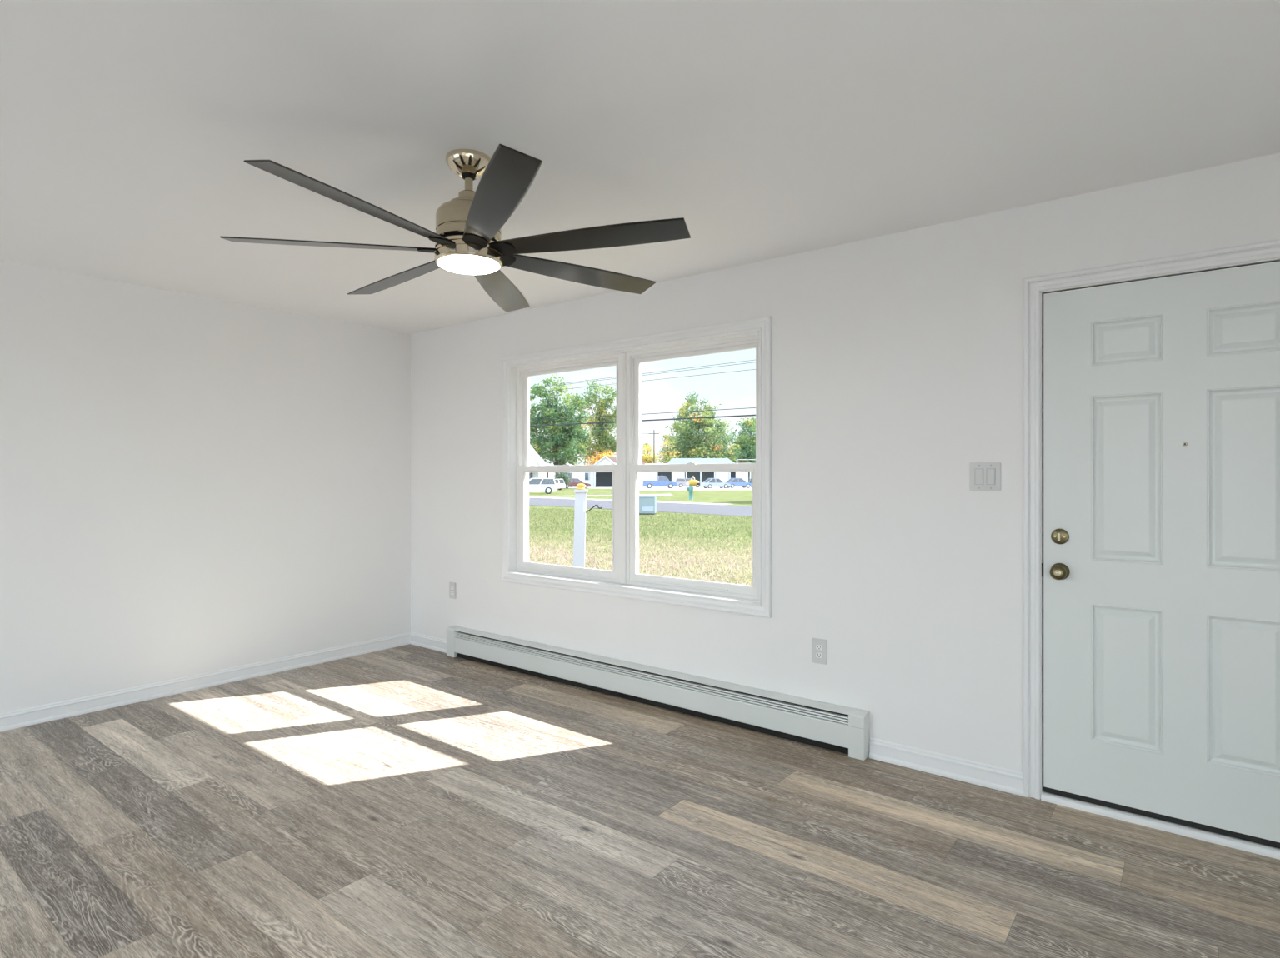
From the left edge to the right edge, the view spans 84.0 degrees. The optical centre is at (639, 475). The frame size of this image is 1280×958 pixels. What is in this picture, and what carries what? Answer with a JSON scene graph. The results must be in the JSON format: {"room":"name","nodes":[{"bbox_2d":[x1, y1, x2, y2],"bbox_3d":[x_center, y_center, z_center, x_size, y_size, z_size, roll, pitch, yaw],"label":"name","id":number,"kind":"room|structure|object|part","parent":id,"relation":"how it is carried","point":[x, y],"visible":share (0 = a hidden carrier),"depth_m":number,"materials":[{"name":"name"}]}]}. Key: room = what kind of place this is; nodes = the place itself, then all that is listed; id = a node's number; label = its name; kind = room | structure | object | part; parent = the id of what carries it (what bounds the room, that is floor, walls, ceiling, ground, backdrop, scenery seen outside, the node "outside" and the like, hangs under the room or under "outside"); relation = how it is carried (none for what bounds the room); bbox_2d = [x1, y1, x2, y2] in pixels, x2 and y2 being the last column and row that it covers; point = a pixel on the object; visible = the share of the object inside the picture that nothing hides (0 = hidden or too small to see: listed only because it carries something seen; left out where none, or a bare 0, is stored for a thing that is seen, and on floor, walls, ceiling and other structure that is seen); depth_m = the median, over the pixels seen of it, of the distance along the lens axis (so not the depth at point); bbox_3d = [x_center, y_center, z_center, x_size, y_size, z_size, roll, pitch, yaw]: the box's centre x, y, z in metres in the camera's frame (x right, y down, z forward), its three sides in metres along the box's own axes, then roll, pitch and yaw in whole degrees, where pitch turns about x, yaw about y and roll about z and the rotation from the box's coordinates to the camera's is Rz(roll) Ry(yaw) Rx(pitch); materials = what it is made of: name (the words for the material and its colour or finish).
{"room":"empty living room","nodes":[
{"label":"empty living room","id":0,"kind":"room"},
{"bbox_2d":[0,260,410,713],"bbox_3d":[-3.639,0.227,3.390,0.150,2.690,5.750,0,0,38],"label":"wall","id":1,"kind":"structure","parent":0,"point":[190,485],"depth_m":4.33,"materials":[{"name":"paint"}]},
{"bbox_2d":[0,632,410,731],"bbox_3d":[-3.526,1.277,3.397,0.020,0.090,5.600,0,0,38],"label":"baseboard","id":2,"kind":"structure","parent":1,"relation":"attached to","point":[64,709],"depth_m":4.34,"materials":[{"name":"paint"}]},
{"bbox_2d":[0,0,1279,334],"bbox_3d":[-1.014,-1.218,1.430,6.700,0.200,5.900,0,0,38],"label":"ceiling","id":3,"kind":"structure","parent":0,"point":[774,128],"depth_m":2.23,"materials":[{"name":"paint"}]},
{"bbox_2d":[220,144,690,312],"bbox_3d":[-0.622,-0.925,2.506,1.530,0.385,1.549,0,0,38],"label":"ceiling fan","id":4,"kind":"object","parent":3,"relation":"hanging from","point":[467,238],"visible":1,"depth_m":2.39,"materials":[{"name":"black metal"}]},
{"bbox_3d":[-1.036,-0.787,2.422,0.685,0.027,0.123,0,0,-10],"label":"blade","id":5,"kind":"part","parent":4,"relation":"part of","materials":[{"name":"grey wood"}]},
{"bbox_3d":[-0.812,-0.796,2.112,0.122,0.030,0.686,-1,-2,29],"label":"blade","id":6,"kind":"part","parent":4,"relation":"part of","materials":[{"name":"grey wood"}]},
{"bbox_3d":[-0.932,-0.779,2.790,0.686,0.030,0.122,-2,-2,41],"label":"blade","id":7,"kind":"part","parent":4,"relation":"part of","materials":[{"name":"grey wood"}]},
{"bbox_3d":[-0.580,-0.778,2.939,0.122,0.030,0.686,0,-1,3],"label":"blade","id":8,"kind":"part","parent":4,"relation":"part of","materials":[{"name":"grey wood"}]},
{"bbox_3d":[-0.430,-0.798,2.093,0.122,0.030,0.686,0,-1,-23],"label":"blade","id":9,"kind":"part","parent":4,"relation":"part of","materials":[{"name":"grey wood"}]},
{"bbox_3d":[-0.244,-0.784,2.756,0.686,0.030,0.122,1,-2,-36],"label":"blade","id":10,"kind":"part","parent":4,"relation":"part of","materials":[{"name":"grey wood"}]},
{"bbox_3d":[-0.177,-0.793,2.380,0.686,0.030,0.122,-1,-1,16],"label":"blade","id":11,"kind":"part","parent":4,"relation":"part of","materials":[{"name":"grey wood"}]},
{"bbox_2d":[0,644,1279,957],"bbox_3d":[-1.014,1.322,1.430,6.400,0.001,5.600,0,0,38],"label":"floor","id":12,"kind":"structure","parent":0,"point":[410,801],"depth_m":2.54,"materials":[{"name":"brown wood"}]},
{"bbox_2d":[1040,790,1279,859],"bbox_3d":[2.048,1.307,2.674,0.925,0.030,0.166,0,0,38],"label":"threshold","id":13,"kind":"object","parent":12,"relation":"on","point":[1263,850],"visible":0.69,"depth_m":2.65,"materials":[{"name":"paint"}]},
{"bbox_2d":[410,152,1279,794],"bbox_3d":[0.759,0.227,3.693,6.700,2.690,0.150,0,0,38],"label":"wall","id":14,"kind":"structure","parent":0,"point":[897,357],"depth_m":3.33,"materials":[{"name":"paint"}]},
{"bbox_2d":[410,632,446,653],"bbox_3d":[-1.597,1.277,5.430,0.549,0.090,0.020,0,0,38],"label":"baseboard","id":15,"kind":"structure","parent":14,"relation":"attached to","point":[423,641],"depth_m":5.44,"materials":[{"name":"paint"}]},
{"bbox_2d":[449,581,455,599],"bbox_3d":[-1.391,0.852,5.276,0.078,0.122,0.009,0,0,38],"label":"wall outlet","id":16,"kind":"object","parent":14,"relation":"attached to","point":[452,585],"visible":1,"depth_m":5.27,"materials":[{"name":"white plastic"}]},
{"bbox_2d":[516,354,619,583],"bbox_3d":[-0.448,-0.030,4.692,0.944,1.437,0.135,0,0,38],"label":"window","id":17,"kind":"structure","parent":14,"relation":"in","point":[523,374],"depth_m":4.77,"materials":[{"name":"white plastic"}]},
{"bbox_3d":[-0.480,0.287,4.652,0.890,0.705,0.033,0,0,38],"label":"sash","id":18,"kind":"part","parent":17,"relation":"part of","materials":[{"name":"white plastic"}]},
{"bbox_3d":[-0.457,-0.378,4.682,0.890,0.696,0.030,0,0,38],"label":"sash","id":19,"kind":"part","parent":17,"relation":"part of","materials":[{"name":"white plastic"}]},
{"bbox_2d":[510,331,759,602],"bbox_3d":[-0.117,-0.045,4.322,1.931,1.415,0.060,0,0,38],"label":"liner","id":20,"kind":"object","parent":14,"relation":"attached to","point":[513,368],"visible":0.73,"depth_m":4.89,"materials":[{"name":"paint"}]},
{"bbox_2d":[500,315,771,618],"bbox_3d":[-0.143,-0.045,4.289,2.067,1.551,0.024,0,0,38],"label":"window frame","id":21,"kind":"structure","parent":14,"relation":"in","point":[762,608],"depth_m":4.03,"materials":[{"name":"paint"}]},
{"bbox_2d":[446,625,869,760],"bbox_3d":[-0.169,1.214,4.277,3.117,0.211,0.073,0,0,38],"label":"baseboard heater","id":22,"kind":"object","parent":14,"relation":"attached to","point":[838,728],"visible":1,"depth_m":3.94,"materials":[{"name":"metal"}]},
{"bbox_2d":[619,335,759,599],"bbox_3d":[0.303,-0.030,4.095,0.982,1.437,0.150,0,0,38],"label":"window","id":23,"kind":"structure","parent":14,"relation":"in","point":[634,359],"depth_m":4.25,"materials":[{"name":"white plastic"}]},
{"bbox_3d":[0.292,0.287,4.048,0.887,0.705,0.033,0,0,38],"label":"sash","id":24,"kind":"part","parent":23,"relation":"part of","materials":[{"name":"white plastic"}]},
{"bbox_3d":[0.316,-0.378,4.077,0.887,0.696,0.030,0,0,38],"label":"sash","id":25,"kind":"part","parent":23,"relation":"part of","materials":[{"name":"white plastic"}]},
{"bbox_2d":[812,638,827,664],"bbox_3d":[0.883,0.864,3.495,0.078,0.122,0.009,0,0,38],"label":"wall outlet","id":26,"kind":"object","parent":14,"relation":"attached to","point":[819,646],"visible":1,"depth_m":3.49,"materials":[{"name":"white plastic"}]},
{"bbox_2d":[815,645,822,650],"bbox_3d":[0.881,0.844,3.493,0.034,0.025,0.003,0,0,38],"label":"receptacle","id":27,"kind":"object","parent":26,"relation":"attached to","point":[818,647],"depth_m":3.49,"materials":[{"name":"grey plastic"}]},
{"bbox_2d":[815,652,822,658],"bbox_3d":[0.881,0.883,3.493,0.034,0.025,0.003,0,0,38],"label":"receptacle","id":28,"kind":"object","parent":26,"relation":"attached to","point":[818,655],"depth_m":3.49,"materials":[{"name":"grey plastic"}]},
{"bbox_2d":[869,737,1024,796],"bbox_3d":[1.334,1.277,3.135,0.650,0.090,0.020,0,0,38],"label":"baseboard","id":29,"kind":"structure","parent":14,"relation":"attached to","point":[967,771],"depth_m":3.12,"materials":[{"name":"paint"}]},
{"bbox_2d":[970,462,1000,491],"bbox_3d":[1.472,0.004,3.032,0.124,0.122,0.012,0,0,38],"label":"light switch","id":30,"kind":"object","parent":14,"relation":"attached to","point":[983,476],"visible":1,"depth_m":3.03,"materials":[{"name":"white plastic"}]},
{"bbox_3d":[1.490,0.004,3.017,0.035,0.069,0.002,0,0,38],"label":"rocker frame","id":31,"kind":"part","parent":30,"relation":"part of","materials":[{"name":"grey plastic"}]},
{"bbox_2d":[1023,239,1279,799],"bbox_3d":[2.000,0.254,2.613,1.056,2.137,0.021,0,0,38],"label":"door frame","id":32,"kind":"structure","parent":14,"relation":"attached to","point":[1032,287],"depth_m":2.91,"materials":[{"name":"paint"}]},
{"bbox_2d":[1041,260,1279,849],"bbox_3d":[1.996,0.275,2.615,0.924,2.038,0.119,0,0,38],"label":"door","id":33,"kind":"structure","parent":14,"relation":"in","point":[1161,565],"depth_m":2.66,"materials":[{"name":"paint"}]},
{"bbox_3d":[1.653,0.386,2.918,0.010,0.056,0.032,0,0,38],"label":"latch plate","id":34,"kind":"part","parent":33,"relation":"part of","materials":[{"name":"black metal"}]},
{"bbox_3d":[1.675,0.386,2.842,0.068,0.068,0.069,0,0,38],"label":"knob","id":35,"kind":"part","parent":33,"relation":"part of","materials":[{"name":"gold metal"}]},
{"bbox_2d":[1042,260,1279,789],"bbox_3d":[2.027,0.271,2.647,0.925,2.040,0.034,0,0,38],"label":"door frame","id":36,"kind":"structure","parent":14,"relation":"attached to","point":[1274,261],"depth_m":2.92,"materials":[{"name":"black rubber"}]},
{"label":"outside","id":37,"kind":"structure","parent":0,"visible":0},
{"bbox_2d":[639,486,752,490],"bbox_3d":[11.530,1.997,110.761,40.987,0.200,44.990,0,0,38],"label":"driveway","id":38,"kind":"structure","parent":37,"point":[653,488],"depth_m":104.39,"materials":[{"name":"concrete"}]},
{"bbox_2d":[642,475,677,488],"bbox_3d":[3.001,0.962,107.001,5.200,1.870,1.976,0,0,-3],"label":"pickup truck","id":39,"kind":"object","parent":38,"relation":"on","point":[662,481],"visible":0.99,"depth_m":106.09,"materials":[{"name":"blue paint"}]},
{"bbox_2d":[675,478,701,487],"bbox_3d":[7.901,1.153,114.001,4.500,1.490,1.856,0,0,0],"label":"car","id":40,"kind":"object","parent":38,"relation":"on","point":[681,482],"visible":0.77,"depth_m":113.12,"materials":[{"name":"grey paint"}]},
{"bbox_2d":[700,478,730,488],"bbox_3d":[11.301,1.134,106.001,4.200,1.526,1.856,0,0,-17],"label":"car","id":41,"kind":"object","parent":38,"relation":"on","point":[710,482],"visible":0.98,"depth_m":105.19,"materials":[{"name":"blue paint"}]},
{"bbox_2d":[724,478,752,488],"bbox_3d":[15.301,1.124,110.501,4.300,1.546,1.856,0,0,-14],"label":"car","id":42,"kind":"object","parent":38,"relation":"on","point":[733,482],"visible":0.8,"depth_m":109.70,"materials":[{"name":"blue paint"}]},
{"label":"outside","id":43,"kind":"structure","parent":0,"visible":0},
{"bbox_2d":[565,487,612,489],"bbox_3d":[-6.029,1.998,112.740,20.270,0.200,17.292,0,0,38],"label":"driveway","id":44,"kind":"structure","parent":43,"point":[565,487],"depth_m":111.67,"materials":[{"name":"concrete"}]},
{"bbox_2d":[565,478,590,488],"bbox_3d":[-9.599,1.153,107.001,4.400,1.488,1.856,0,0,-6],"label":"car","id":45,"kind":"object","parent":44,"relation":"on","point":[575,482],"visible":0.53,"depth_m":106.17,"materials":[{"name":"red paint"}]},
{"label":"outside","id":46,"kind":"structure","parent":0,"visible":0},
{"bbox_2d":[545,494,673,497],"bbox_3d":[-1.950,1.996,67.978,15.302,0.200,4.127,0,0,-34],"label":"driveway","id":47,"kind":"structure","parent":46,"point":[641,494],"depth_m":68.81,"materials":[{"name":"concrete"}]},
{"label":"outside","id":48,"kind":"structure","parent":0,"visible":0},
{"bbox_2d":[529,478,752,585],"bbox_3d":[27.681,2.022,173.030,680.000,0.200,540.000,0,0,38],"label":"ground","id":49,"kind":"structure","parent":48,"point":[737,497],"depth_m":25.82,"materials":[{"name":"green plant"}]},
{"bbox_2d":[529,445,552,479],"bbox_3d":[-16.999,-2.028,102.350,9.200,7.900,9.700,0,0,0],"label":"house","id":50,"kind":"structure","parent":49,"relation":"on","point":[535,459],"depth_m":99.81,"materials":[{"name":"white"}]},
{"bbox_2d":[529,478,556,494],"bbox_3d":[-11.049,1.074,74.501,4.500,1.647,1.856,0,0,-11],"label":"car","id":51,"kind":"object","parent":49,"relation":"on","point":[547,486],"visible":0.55,"depth_m":73.84,"materials":[{"name":"white paint"}]},
{"bbox_2d":[554,479,565,489],"bbox_3d":[-11.999,1.153,93.501,4.000,1.488,1.856,0,0,17],"label":"hatchback car","id":52,"kind":"object","parent":49,"relation":"on","point":[560,483],"visible":0.38,"depth_m":92.49,"materials":[{"name":"white paint"}]},
{"bbox_2d":[530,373,595,478],"bbox_3d":[-15.903,-8.588,132.960,14.875,21.257,12.148,0,0,0],"label":"tree","id":53,"kind":"object","parent":49,"relation":"on","point":[561,445],"visible":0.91,"depth_m":131.35,"materials":[{"name":"green plant"}]},
{"bbox_2d":[553,472,572,487],"bbox_3d":[-10.948,0.496,100.561,2.857,3.265,3.230,0,0,0],"label":"tree","id":54,"kind":"object","parent":49,"relation":"on","point":[562,476],"visible":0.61,"depth_m":100.25,"materials":[{"name":"green plant"}]},
{"bbox_2d":[572,483,602,568],"bbox_3d":[-0.706,1.013,9.501,0.412,1.818,0.170,0,0,0],"label":"post","id":55,"kind":"object","parent":49,"relation":"on","point":[579,540],"visible":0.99,"depth_m":9.43,"materials":[{"name":"paint"}]},
{"bbox_3d":[-0.733,0.417,9.430,0.033,0.130,0.010,0,0,0],"label":"hinge plate","id":56,"kind":"part","parent":55,"relation":"part of","materials":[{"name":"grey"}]},
{"bbox_2d":[575,376,616,464],"bbox_3d":[-7.072,-8.852,142.758,14.384,21.781,9.817,0,0,0],"label":"tree","id":57,"kind":"object","parent":49,"relation":"on","point":[600,431],"visible":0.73,"depth_m":141.54,"materials":[{"name":"green plant"}]},
{"bbox_2d":[581,450,616,464],"bbox_3d":[-7.370,-1.431,132.351,7.018,6.938,6.754,0,0,0],"label":"tree","id":58,"kind":"object","parent":49,"relation":"on","point":[601,457],"visible":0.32,"depth_m":131.19,"materials":[{"name":"orange plant"}]},
{"bbox_2d":[566,455,647,487],"bbox_3d":[-5.699,-0.657,121.276,14.600,5.158,9.448,0,0,0],"label":"gabled house","id":59,"kind":"structure","parent":49,"relation":"on","point":[595,479],"depth_m":117.60,"materials":[{"name":"grey"}]},
{"bbox_3d":[-7.419,0.522,117.050,0.200,2.800,0.200,0,0,0],"label":"porch post","id":60,"kind":"part","parent":59,"relation":"part of","materials":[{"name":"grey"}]},
{"bbox_2d":[639,495,656,514],"bbox_3d":[0.288,1.472,35.249,1.030,0.900,0.842,0,0,9],"label":"utility box","id":61,"kind":"object","parent":49,"relation":"on","point":[647,504],"visible":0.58,"depth_m":34.83,"materials":[{"name":"grey paint"}]},
{"bbox_3d":[0.288,1.042,35.250,1.030,0.040,0.840,0,0,9],"label":"lid","id":62,"kind":"part","parent":61,"relation":"part of","materials":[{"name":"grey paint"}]},
{"bbox_3d":[0.396,1.432,34.823,0.580,0.700,0.012,0,0,9],"label":"access panel","id":63,"kind":"part","parent":61,"relation":"part of","materials":[{"name":"grey paint"}]},
{"bbox_2d":[640,442,659,463],"bbox_3d":[1.521,-2.761,160.062,6.172,9.606,7.123,0,0,0],"label":"tree","id":64,"kind":"object","parent":49,"relation":"on","point":[649,459],"visible":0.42,"depth_m":159.53,"materials":[{"name":"yellow plant"}]},
{"bbox_2d":[649,430,659,463],"bbox_3d":[2.801,-3.588,141.000,2.000,11.020,0.285,0,0,0],"label":"utility pole","id":65,"kind":"object","parent":49,"relation":"on","point":[653,433],"visible":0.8,"depth_m":140.92,"materials":[{"name":"grey wood"}]},
{"bbox_2d":[652,436,682,463],"bbox_3d":[5.647,-2.969,143.184,6.399,10.020,5.552,0,0,0],"label":"tree","id":66,"kind":"object","parent":49,"relation":"on","point":[667,458],"visible":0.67,"depth_m":142.69,"materials":[{"name":"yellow plant"}]},
{"bbox_2d":[685,475,699,499],"bbox_3d":[4.208,0.955,56.501,1.126,1.934,0.440,0,0,0],"label":"fire hydrant","id":67,"kind":"object","parent":49,"relation":"on","point":[692,482],"visible":0.99,"depth_m":56.36,"materials":[{"name":"teal metal"}]},
{"bbox_2d":[645,458,755,482],"bbox_3d":[12.951,-0.728,134.351,26.100,5.300,5.900,0,0,0],"label":"building","id":68,"kind":"structure","parent":49,"relation":"on","point":[701,477],"depth_m":134.27,"materials":[{"name":"grey"}]},
{"bbox_2d":[655,391,747,463],"bbox_3d":[12.918,-8.058,153.551,20.022,20.200,16.695,0,0,0],"label":"spreading tree","id":69,"kind":"object","parent":49,"relation":"on","point":[692,447],"visible":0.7,"depth_m":150.23,"materials":[{"name":"green plant"}]},
{"bbox_2d":[728,415,755,463],"bbox_3d":[26.578,-6.575,176.473,13.229,17.241,13.392,0,0,0],"label":"spreading tree","id":70,"kind":"object","parent":49,"relation":"on","point":[746,442],"visible":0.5,"depth_m":173.72,"materials":[{"name":"green plant"}]},
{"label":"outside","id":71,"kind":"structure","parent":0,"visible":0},
{"bbox_2d":[529,497,752,516],"bbox_3d":[-11.908,2.002,57.589,320.000,0.200,55.400,0,0,38],"label":"road","id":72,"kind":"structure","parent":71,"point":[739,511],"depth_m":43.26,"materials":[{"name":"grey asphalt"}]},
{"bbox_3d":[-20.256,-2.524,62.579,0.320,8.893,0.320,0,0,38],"label":"utility pole","id":73,"kind":"object","parent":72,"relation":"on","visible":0},
{"bbox_2d":[530,362,752,389],"bbox_3d":[-1.822,-6.930,50.751,43.826,1.030,0.028,0,0,32],"label":"power line","id":74,"kind":"object","parent":73,"relation":"attached to","point":[748,362],"visible":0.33,"depth_m":48.81,"materials":[{"name":"black"}]},
{"bbox_2d":[530,415,755,426],"bbox_3d":[-1.822,-3.832,50.751,43.826,0.121,0.099,0,0,32],"label":"power line","id":75,"kind":"object","parent":73,"relation":"attached to","point":[738,415],"visible":0.42,"depth_m":48.74,"materials":[{"name":"black"}]},
{"bbox_2d":[530,369,755,393],"bbox_3d":[-1.822,-6.552,50.751,43.826,0.746,0.028,0,0,32],"label":"power line","id":76,"kind":"object","parent":73,"relation":"attached to","point":[752,369],"visible":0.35,"depth_m":48.63,"materials":[{"name":"black"}]},
{"bbox_2d":[533,360,754,387],"bbox_3d":[-1.822,-7.037,50.751,43.826,1.198,0.028,0,0,32],"label":"power line","id":77,"kind":"object","parent":73,"relation":"attached to","point":[750,360],"visible":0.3,"depth_m":48.69,"materials":[{"name":"black"}]},
{"bbox_2d":[532,407,755,420],"bbox_3d":[-1.822,-4.275,50.751,43.826,0.144,0.044,0,0,32],"label":"power line","id":78,"kind":"object","parent":73,"relation":"attached to","point":[748,407],"visible":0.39,"depth_m":48.71,"materials":[{"name":"black"}]},
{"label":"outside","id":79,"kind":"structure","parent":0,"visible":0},
{"bbox_2d":[529,496,733,504],"bbox_3d":[-57.262,1.992,112.805,180.500,0.200,27.772,0,0,38],"label":"sidewalk","id":80,"kind":"structure","parent":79,"point":[529,497],"depth_m":51.24,"materials":[{"name":"concrete"}]}
]}

